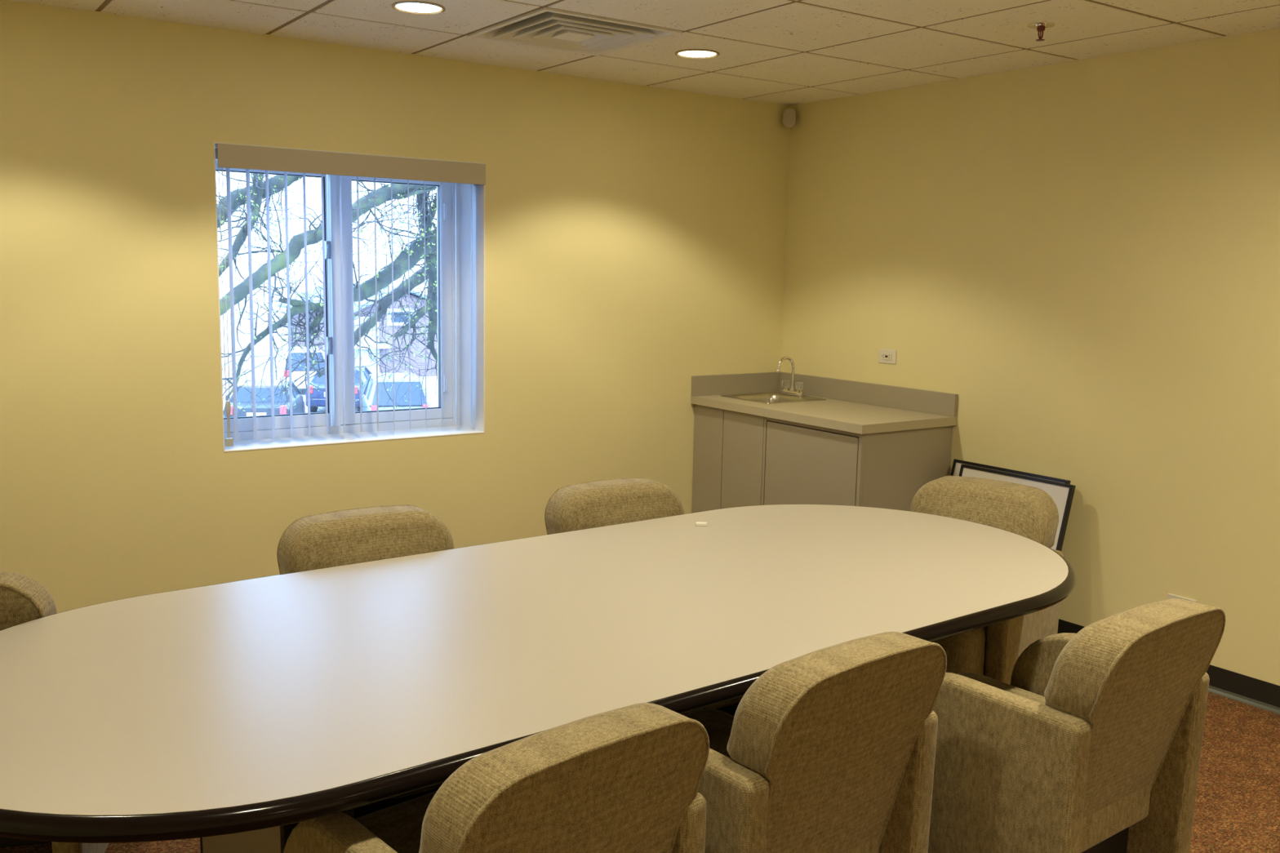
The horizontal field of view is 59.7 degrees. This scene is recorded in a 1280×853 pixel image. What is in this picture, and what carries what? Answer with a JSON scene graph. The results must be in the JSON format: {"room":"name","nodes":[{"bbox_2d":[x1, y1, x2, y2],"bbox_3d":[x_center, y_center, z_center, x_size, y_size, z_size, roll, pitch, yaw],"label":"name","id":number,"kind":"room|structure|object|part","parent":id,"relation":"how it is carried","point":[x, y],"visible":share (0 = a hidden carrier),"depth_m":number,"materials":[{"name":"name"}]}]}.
{"room":"conference room","nodes":[
{"label":"conference room","id":0,"kind":"room"},
{"bbox_2d":[0,0,791,613],"bbox_3d":[-1.388,-0.520,4.837,5.350,2.745,0.360,-4,10,-35],"label":"wall","id":1,"kind":"structure","parent":0,"point":[635,235],"depth_m":4.61,"materials":[{"name":"paint"}]},
{"bbox_2d":[213,142,484,452],"bbox_3d":[-1.278,-0.548,4.878,1.175,1.242,0.312,-4,10,-35],"label":"window","id":2,"kind":"structure","parent":1,"relation":"in","point":[300,437],"depth_m":5.08,"materials":[{"name":"white"}]},
{"bbox_3d":[-1.598,-0.550,4.803,0.506,1.129,0.057,-4,10,-35],"label":"sash","id":3,"kind":"part","parent":2,"relation":"part of","materials":[{"name":"white plastic"}]},
{"bbox_2d":[214,143,485,446],"bbox_3d":[-1.210,-0.552,4.791,1.160,1.197,0.111,-4,10,-35],"label":"vertical blind","id":4,"kind":"object","parent":2,"relation":"attached to","point":[228,156],"visible":0.98,"depth_m":4.63,"materials":[{"name":"plastic"}]},
{"bbox_3d":[-1.659,-0.580,4.445,0.017,0.960,0.004,-4,10,-35],"label":"pull cord","id":5,"kind":"part","parent":4,"relation":"part of","materials":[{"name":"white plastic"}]},
{"bbox_3d":[-1.270,0.050,4.933,1.175,0.008,0.242,-4,10,-35],"label":"sill","id":6,"kind":"part","parent":2,"relation":"part of","materials":[{"name":"white"}]},
{"bbox_3d":[-1.121,-0.587,5.134,0.534,1.129,0.057,-4,10,-35],"label":"sash","id":7,"kind":"part","parent":2,"relation":"part of","materials":[{"name":"clear glass"}]},
{"bbox_2d":[0,691,1279,852],"bbox_3d":[0.572,1.325,2.213,5.050,0.100,6.600,-4,10,-35],"label":"floor","id":8,"kind":"structure","parent":0,"point":[1237,808],"depth_m":3.45,"materials":[{"name":"carpet"}]},
{"bbox_2d":[0,571,108,852],"bbox_3d":[-1.695,0.714,2.867,0.580,0.840,0.695,-1,8,-13],"label":"armchair","id":9,"kind":"object","parent":8,"relation":"on","point":[23,599],"visible":0.16,"depth_m":2.57,"materials":[{"name":"fabric"}]},
{"bbox_3d":[-1.706,0.950,2.928,0.446,0.152,0.370,-1,8,-13],"label":"seat","id":10,"kind":"part","parent":9,"relation":"part of","materials":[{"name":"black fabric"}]},
{"bbox_3d":[-1.648,0.608,2.654,0.502,0.567,0.285,-1,8,-13],"label":"backrest","id":11,"kind":"part","parent":9,"relation":"part of","materials":[{"name":"fabric"}]},
{"bbox_3d":[-1.438,0.814,2.902,0.066,0.641,0.505,-1,8,-13],"label":"arm","id":12,"kind":"part","parent":9,"relation":"part of","materials":[{"name":"fabric"}]},
{"bbox_2d":[276,504,453,818],"bbox_3d":[-0.651,0.702,3.101,0.580,0.840,0.695,-4,10,-35],"label":"armchair","id":13,"kind":"object","parent":8,"relation":"on","point":[337,538],"visible":0.13,"depth_m":3.18,"materials":[{"name":"fabric"}]},
{"bbox_3d":[-0.886,0.812,2.998,0.066,0.641,0.505,-4,10,-35],"label":"arm","id":14,"kind":"part","parent":13,"relation":"part of","materials":[{"name":"fabric"}]},
{"bbox_3d":[-0.764,0.543,3.245,0.502,0.567,0.285,-4,10,-35],"label":"backrest","id":15,"kind":"part","parent":13,"relation":"part of","materials":[{"name":"fabric"}]},
{"bbox_3d":[-0.640,0.946,3.112,0.446,0.152,0.370,-4,10,-35],"label":"seat","id":16,"kind":"part","parent":13,"relation":"part of","materials":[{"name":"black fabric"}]},
{"bbox_3d":[-0.612,0.759,3.051,0.444,0.239,0.555,-4,10,-35],"label":"seat","id":17,"kind":"part","parent":13,"relation":"part of","materials":[{"name":"fabric"}]},
{"bbox_2d":[283,702,709,852],"bbox_3d":[-0.288,0.860,2.027,0.580,0.840,0.695,-6,11,-42],"label":"armchair","id":18,"kind":"object","parent":8,"relation":"on","point":[628,779],"visible":0.98,"depth_m":1.76,"materials":[{"name":"fabric"}]},
{"bbox_3d":[-0.456,0.983,1.843,0.066,0.641,0.505,-6,11,-42],"label":"arm","id":19,"kind":"part","parent":18,"relation":"part of","materials":[{"name":"fabric"}]},
{"bbox_3d":[-0.335,0.901,2.086,0.444,0.239,0.555,-6,11,-42],"label":"seat","id":20,"kind":"part","parent":18,"relation":"part of","materials":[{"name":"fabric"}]},
{"bbox_3d":[-0.150,0.750,1.860,0.502,0.567,0.285,-6,11,-42],"label":"backrest","id":21,"kind":"part","parent":18,"relation":"part of","materials":[{"name":"fabric"}]},
{"bbox_3d":[-0.073,0.943,2.184,0.066,0.641,0.505,-6,11,-42],"label":"arm","id":22,"kind":"part","parent":18,"relation":"part of","materials":[{"name":"fabric"}]},
{"bbox_2d":[0,504,1075,852],"bbox_3d":[-0.104,0.794,2.872,3.114,0.740,1.288,-5,10,-37],"label":"conference table","id":23,"kind":"object","parent":8,"relation":"on","point":[232,717],"visible":0.91,"depth_m":2.39,"materials":[{"name":"laminate"}]},
{"bbox_2d":[695,521,706,526],"bbox_3d":[0.199,0.316,3.616,0.036,0.011,0.014,1,8,0],"label":"block","id":24,"kind":"object","parent":23,"relation":"on","point":[697,523],"visible":1,"depth_m":3.61,"materials":[{"name":"white"}]},
{"bbox_2d":[544,477,742,715],"bbox_3d":[0.064,0.642,3.627,0.580,0.840,0.695,-4,10,-35],"label":"armchair","id":25,"kind":"object","parent":8,"relation":"on","point":[606,502],"visible":0.22,"depth_m":3.70,"materials":[{"name":"fabric"}]},
{"bbox_3d":[-0.048,0.483,3.771,0.502,0.567,0.285,-4,10,-35],"label":"backrest","id":26,"kind":"part","parent":25,"relation":"part of","materials":[{"name":"fabric"}]},
{"bbox_3d":[0.103,0.700,3.577,0.444,0.239,0.555,-4,10,-35],"label":"seat","id":27,"kind":"part","parent":25,"relation":"part of","materials":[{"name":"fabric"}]},
{"bbox_3d":[0.075,0.886,3.638,0.446,0.152,0.370,-4,10,-35],"label":"seat","id":28,"kind":"part","parent":25,"relation":"part of","materials":[{"name":"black fabric"}]},
{"bbox_2d":[683,631,946,852],"bbox_3d":[0.231,0.811,2.447,0.580,0.840,0.695,-5,10,-39],"label":"armchair","id":29,"kind":"object","parent":8,"relation":"on","point":[830,749],"visible":0.84,"depth_m":2.16,"materials":[{"name":"fabric"}]},
{"bbox_3d":[0.054,0.933,2.271,0.066,0.641,0.505,-5,10,-39],"label":"arm","id":30,"kind":"part","parent":29,"relation":"part of","materials":[{"name":"fabric"}]},
{"bbox_3d":[0.186,0.852,2.507,0.444,0.239,0.555,-5,10,-39],"label":"seat","id":31,"kind":"part","parent":29,"relation":"part of","materials":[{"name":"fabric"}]},
{"bbox_3d":[0.452,0.895,2.594,0.066,0.641,0.505,-5,10,-39],"label":"arm","id":32,"kind":"part","parent":29,"relation":"part of","materials":[{"name":"fabric"}]},
{"bbox_2d":[691,404,952,512],"bbox_3d":[0.866,0.366,5.596,0.598,0.868,1.203,-4,10,-35],"label":"base cabinet","id":33,"kind":"object","parent":8,"relation":"on","point":[740,460],"visible":0.34,"depth_m":5.21,"materials":[{"name":"laminate"}]},
{"bbox_3d":[0.355,0.267,5.813,0.018,0.742,0.238,-4,10,-35],"label":"door","id":34,"kind":"part","parent":33,"relation":"part of","materials":[{"name":"laminate"}]},
{"bbox_3d":[0.513,0.301,5.589,0.018,0.742,0.306,-4,10,-35],"label":"door","id":35,"kind":"part","parent":33,"relation":"part of","materials":[{"name":"laminate"}]},
{"bbox_3d":[0.786,0.370,5.202,0.018,0.724,0.603,-4,10,-35],"label":"door","id":36,"kind":"part","parent":33,"relation":"part of","materials":[{"name":"laminate"}]},
{"bbox_3d":[0.788,0.369,5.200,0.020,0.768,0.649,-4,10,-35],"label":"frame","id":37,"kind":"part","parent":33,"relation":"part of","materials":[{"name":"laminate"}]},
{"bbox_2d":[690,371,957,434],"bbox_3d":[0.872,-0.135,5.511,0.622,0.146,1.224,-4,10,-35],"label":"countertop","id":38,"kind":"structure","parent":33,"relation":"on","point":[849,406],"depth_m":5.48,"materials":[{"name":"laminate"}]},
{"bbox_2d":[720,391,826,404],"bbox_3d":[0.693,-0.079,5.833,0.410,0.151,0.390,-4,10,-35],"label":"bar sink","id":39,"kind":"object","parent":38,"relation":"in","point":[771,397],"visible":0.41,"depth_m":5.90,"materials":[{"name":"metal"}]},
{"bbox_2d":[775,355,804,396],"bbox_3d":[0.774,-0.267,5.903,0.148,0.210,0.156,-4,10,-35],"label":"faucet","id":40,"kind":"object","parent":38,"relation":"on","point":[785,384],"visible":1,"depth_m":5.91,"materials":[{"name":"silver metal"}]},
{"bbox_3d":[0.784,-0.230,5.982,0.045,0.042,0.046,-4,10,-35],"label":"handle","id":41,"kind":"part","parent":40,"relation":"part of","materials":[{"name":"white plastic"}]},
{"bbox_3d":[0.774,-0.277,5.902,0.130,0.190,0.030,-4,10,-35],"label":"spout","id":42,"kind":"part","parent":40,"relation":"part of","materials":[{"name":"silver metal"}]},
{"bbox_3d":[0.813,-0.179,5.944,0.048,0.026,0.156,-4,10,-35],"label":"deck plate","id":43,"kind":"part","parent":40,"relation":"part of","materials":[{"name":"silver metal"}]},
{"bbox_3d":[0.845,-0.216,5.896,0.045,0.042,0.046,-4,10,-35],"label":"handle","id":44,"kind":"part","parent":40,"relation":"part of","materials":[{"name":"white plastic"}]},
{"bbox_2d":[910,475,1063,684],"bbox_3d":[1.039,0.639,3.790,0.580,0.840,0.695,8,10,39],"label":"armchair","id":45,"kind":"object","parent":8,"relation":"on","point":[993,651],"visible":0.23,"depth_m":3.78,"materials":[{"name":"fabric"}]},
{"bbox_3d":[0.993,0.695,3.743,0.444,0.239,0.555,8,10,39],"label":"seat","id":46,"kind":"part","parent":45,"relation":"part of","materials":[{"name":"fabric"}]},
{"bbox_3d":[1.169,0.486,3.926,0.502,0.567,0.285,8,10,39],"label":"backrest","id":47,"kind":"part","parent":45,"relation":"part of","materials":[{"name":"fabric"}]},
{"bbox_3d":[1.260,0.760,3.672,0.066,0.641,0.505,8,10,39],"label":"arm","id":48,"kind":"part","parent":45,"relation":"part of","materials":[{"name":"fabric"}]},
{"bbox_2d":[950,458,1071,484],"bbox_3d":[1.557,0.549,4.929,0.189,0.719,0.600,-4,10,-35],"label":"framed print","id":49,"kind":"object","parent":8,"relation":"on","point":[957,464],"visible":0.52,"depth_m":4.96,"materials":[{"name":"black"}]},
{"bbox_2d":[959,463,1075,551],"bbox_3d":[1.564,0.563,4.868,0.193,0.709,0.575,-4,10,-35],"label":"framed print","id":50,"kind":"object","parent":8,"relation":"on","point":[1062,494],"visible":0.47,"depth_m":4.71,"materials":[{"name":"black"}]},
{"bbox_2d":[927,598,1226,852],"bbox_3d":[0.954,0.785,2.738,0.580,0.840,0.695,-5,10,-37],"label":"armchair","id":51,"kind":"object","parent":8,"relation":"on","point":[1093,743],"visible":0.9,"depth_m":2.49,"materials":[{"name":"fabric"}]},
{"bbox_3d":[0.771,0.906,2.567,0.066,0.641,0.505,-5,10,-37],"label":"arm","id":52,"kind":"part","parent":51,"relation":"part of","materials":[{"name":"fabric"}]},
{"bbox_3d":[0.910,0.825,2.799,0.444,0.239,0.555,-5,10,-37],"label":"seat","id":53,"kind":"part","parent":51,"relation":"part of","materials":[{"name":"fabric"}]},
{"bbox_3d":[0.932,1.022,2.793,0.446,0.152,0.370,-5,10,-37],"label":"seat","id":54,"kind":"part","parent":51,"relation":"part of","materials":[{"name":"beige fabric"}]},
{"bbox_3d":[1.178,0.870,2.878,0.066,0.641,0.505,-5,10,-37],"label":"arm","id":55,"kind":"part","parent":51,"relation":"part of","materials":[{"name":"fabric"}]},
{"bbox_3d":[1.079,0.676,2.561,0.502,0.567,0.285,-5,10,-37],"label":"backrest","id":56,"kind":"part","parent":51,"relation":"part of","materials":[{"name":"fabric"}]},
{"bbox_2d":[10,0,1279,105],"bbox_3d":[0.624,-1.151,1.871,5.040,0.011,6.590,-4,10,-35],"label":"ceiling","id":57,"kind":"structure","parent":0,"point":[797,26],"depth_m":4.15,"materials":[{"name":"tile"}]},
{"bbox_2d":[391,0,445,14],"bbox_3d":[-0.768,-1.454,3.868,0.183,0.010,0.183,-4,10,-35],"label":"recessed light","id":58,"kind":"object","parent":57,"relation":"in","point":[420,7],"visible":1,"depth_m":3.86,"materials":[{"name":"beige"}]},
{"bbox_2d":[467,7,682,55],"bbox_3d":[-0.253,-1.592,4.243,0.600,0.213,0.600,-4,10,-35],"label":"ceiling vent","id":59,"kind":"object","parent":57,"relation":"in","point":[547,28],"visible":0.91,"depth_m":4.22,"materials":[{"name":"white metal"}]},
{"bbox_2d":[94,0,1278,98],"bbox_3d":[0.623,-1.162,1.863,5.050,0.026,6.600,-4,10,-35],"label":"grid","id":60,"kind":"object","parent":57,"relation":"attached to","point":[105,2],"depth_m":4.08,"materials":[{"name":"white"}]},
{"bbox_2d":[675,48,719,58],"bbox_3d":[0.236,-1.535,4.588,0.183,0.010,0.183,-4,10,-35],"label":"recessed light","id":61,"kind":"object","parent":57,"relation":"in","point":[688,53],"visible":1,"depth_m":4.58,"materials":[{"name":"beige"}]},
{"bbox_2d":[1027,22,1054,41],"bbox_3d":[1.419,-1.395,3.948,0.092,0.054,0.092,-4,10,-35],"label":"sprinkler","id":62,"kind":"object","parent":57,"relation":"attached to","point":[1040,26],"visible":1,"depth_m":3.94,"materials":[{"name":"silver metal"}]},
{"bbox_2d":[780,28,1279,685],"bbox_3d":[2.777,-0.239,3.431,0.150,2.745,6.750,-4,10,-35],"label":"wall","id":63,"kind":"structure","parent":0,"point":[1084,254],"depth_m":4.59,"materials":[{"name":"paint"}]},
{"bbox_2d":[782,107,795,127],"bbox_3d":[0.795,-1.639,5.923,0.068,0.104,0.108,3,8,10],"label":"sensor","id":64,"kind":"object","parent":63,"relation":"attached to","point":[789,113],"visible":1,"depth_m":5.88,"materials":[{"name":"beige plastic"}]},
{"bbox_2d":[878,348,896,364],"bbox_3d":[1.222,-0.347,5.520,0.012,0.070,0.115,-4,10,-35],"label":"wall socket","id":65,"kind":"object","parent":63,"relation":"attached to","point":[885,356],"visible":1,"depth_m":5.51,"materials":[{"name":"beige plastic"}]},
{"bbox_2d":[1057,618,1279,714],"bbox_3d":[2.986,1.141,3.139,0.014,0.102,5.390,-4,10,-35],"label":"baseboard","id":66,"kind":"structure","parent":63,"relation":"attached to","point":[1258,693],"depth_m":4.18,"materials":[{"name":"black plastic"}]},
{"bbox_2d":[1167,593,1196,602],"bbox_3d":[2.114,0.699,4.354,0.008,0.070,0.115,-4,10,-35],"label":"blank plate","id":67,"kind":"object","parent":63,"relation":"attached to","point":[1170,596],"visible":0.27,"depth_m":4.36,"materials":[{"name":"beige plastic"}]},
{"label":"outside","id":68,"kind":"structure","parent":0,"visible":0},
{"bbox_2d":[220,311,437,413],"bbox_3d":[-18.662,-3.743,60.256,110.000,0.200,109.200,-4,10,-35],"label":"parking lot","id":69,"kind":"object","parent":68,"point":[244,340],"depth_m":62.34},
{"bbox_2d":[223,380,305,417],"bbox_3d":[-11.168,-0.636,33.425,1.820,1.420,4.670,0,8,-11],"label":"parked car","id":70,"kind":"object","parent":69,"relation":"on","point":[242,397],"visible":0.41,"depth_m":32.04,"materials":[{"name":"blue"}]},
{"bbox_3d":[-10.741,-0.307,31.220,0.520,0.160,0.050,0,8,-11],"label":"number plate","id":71,"kind":"part","parent":70,"relation":"part of","materials":[{"name":"white paint"}]},
{"bbox_3d":[-11.129,-1.053,33.203,1.709,0.410,2.700,0,8,-11],"label":"cabin glass","id":72,"kind":"part","parent":70,"relation":"part of","materials":[{"name":"grey"}]},
{"bbox_2d":[280,404,286,414],"bbox_3d":[-10.040,-0.467,31.379,0.180,0.260,0.120,0,8,-11],"label":"tail light","id":73,"kind":"object","parent":70,"relation":"attached to","point":[282,406],"depth_m":31.32,"materials":[{"name":"red plastic"}]},
{"bbox_2d":[275,346,324,388],"bbox_3d":[-13.331,-2.284,43.974,1.820,1.660,4.670,-2,9,-21],"label":"parked car","id":74,"kind":"object","parent":69,"relation":"on","point":[298,373],"visible":0.23,"depth_m":42.02,"materials":[{"name":"white"}]},
{"bbox_2d":[284,369,288,377],"bbox_3d":[-13.212,-1.976,41.659,0.180,0.260,0.120,-2,9,-21],"label":"tail light","id":75,"kind":"object","parent":74,"relation":"attached to","point":[287,371],"depth_m":41.62,"materials":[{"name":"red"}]},
{"bbox_3d":[-13.152,-2.659,43.468,1.709,0.650,3.330,-2,9,-21],"label":"cabin glass","id":76,"kind":"part","parent":74,"relation":"part of","materials":[{"name":"grey"}]},
{"bbox_3d":[-12.526,-1.844,41.894,0.520,0.160,0.050,-2,9,-21],"label":"number plate","id":77,"kind":"part","parent":74,"relation":"part of","materials":[{"name":"white paint"}]},
{"bbox_2d":[216,171,437,417],"bbox_3d":[-2.065,0.209,8.697,2.511,7.014,4.755,5,9,28],"label":"tree","id":78,"kind":"object","parent":69,"relation":"on","point":[276,183],"visible":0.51,"depth_m":7.65,"materials":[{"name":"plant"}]},
{"bbox_2d":[305,365,372,412],"bbox_3d":[-10.295,-1.382,38.859,1.820,1.420,4.670,0,8,-5],"label":"parked car","id":79,"kind":"object","parent":69,"relation":"on","point":[321,399],"visible":0.3,"depth_m":36.79,"materials":[{"name":"blue metal"}]},
{"bbox_2d":[306,385,313,393],"bbox_3d":[-10.821,-1.214,36.582,0.180,0.260,0.120,0,8,-5],"label":"tail light","id":80,"kind":"object","parent":79,"relation":"attached to","point":[311,386],"depth_m":36.54,"materials":[{"name":"red plastic"}]},
{"bbox_3d":[-10.272,-1.800,38.634,1.709,0.410,2.700,0,8,-5],"label":"cabin glass","id":81,"kind":"part","parent":79,"relation":"part of","materials":[{"name":"grey"}]},
{"bbox_2d":[276,283,437,376],"bbox_3d":[-8.883,-5.056,55.846,17.400,4.020,10.000,-4,10,-35],"label":"brick building","id":82,"kind":"structure","parent":69,"relation":"on","point":[366,362],"depth_m":49.38,"materials":[{"name":"brick"}]},
{"bbox_3d":[-11.869,-3.513,48.469,1.080,2.500,0.100,-4,10,-35],"label":"siding panel","id":83,"kind":"part","parent":82,"relation":"part of","materials":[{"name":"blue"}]},
{"bbox_3d":[-10.528,-4.836,49.271,1.400,0.750,0.080,-4,10,-35],"label":"siding panel","id":84,"kind":"part","parent":82,"relation":"part of","materials":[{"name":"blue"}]},
{"bbox_2d":[361,373,431,411],"bbox_3d":[-7.531,-0.780,34.115,1.820,1.660,4.670,-1,8,-17],"label":"parked car","id":85,"kind":"object","parent":69,"relation":"on","point":[369,399],"visible":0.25,"depth_m":32.24,"materials":[{"name":"silver metal"}]},
{"bbox_2d":[371,404,377,410],"bbox_3d":[-7.574,-0.475,31.796,0.180,0.260,0.120,-1,8,-17],"label":"tail light","id":86,"kind":"object","parent":85,"relation":"attached to","point":[374,407],"depth_m":31.73,"materials":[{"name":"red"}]},
{"bbox_3d":[-7.383,-1.154,33.598,1.709,0.650,3.330,-1,8,-17],"label":"cabin glass","id":87,"kind":"part","parent":85,"relation":"part of","materials":[{"name":"grey"}]}
]}

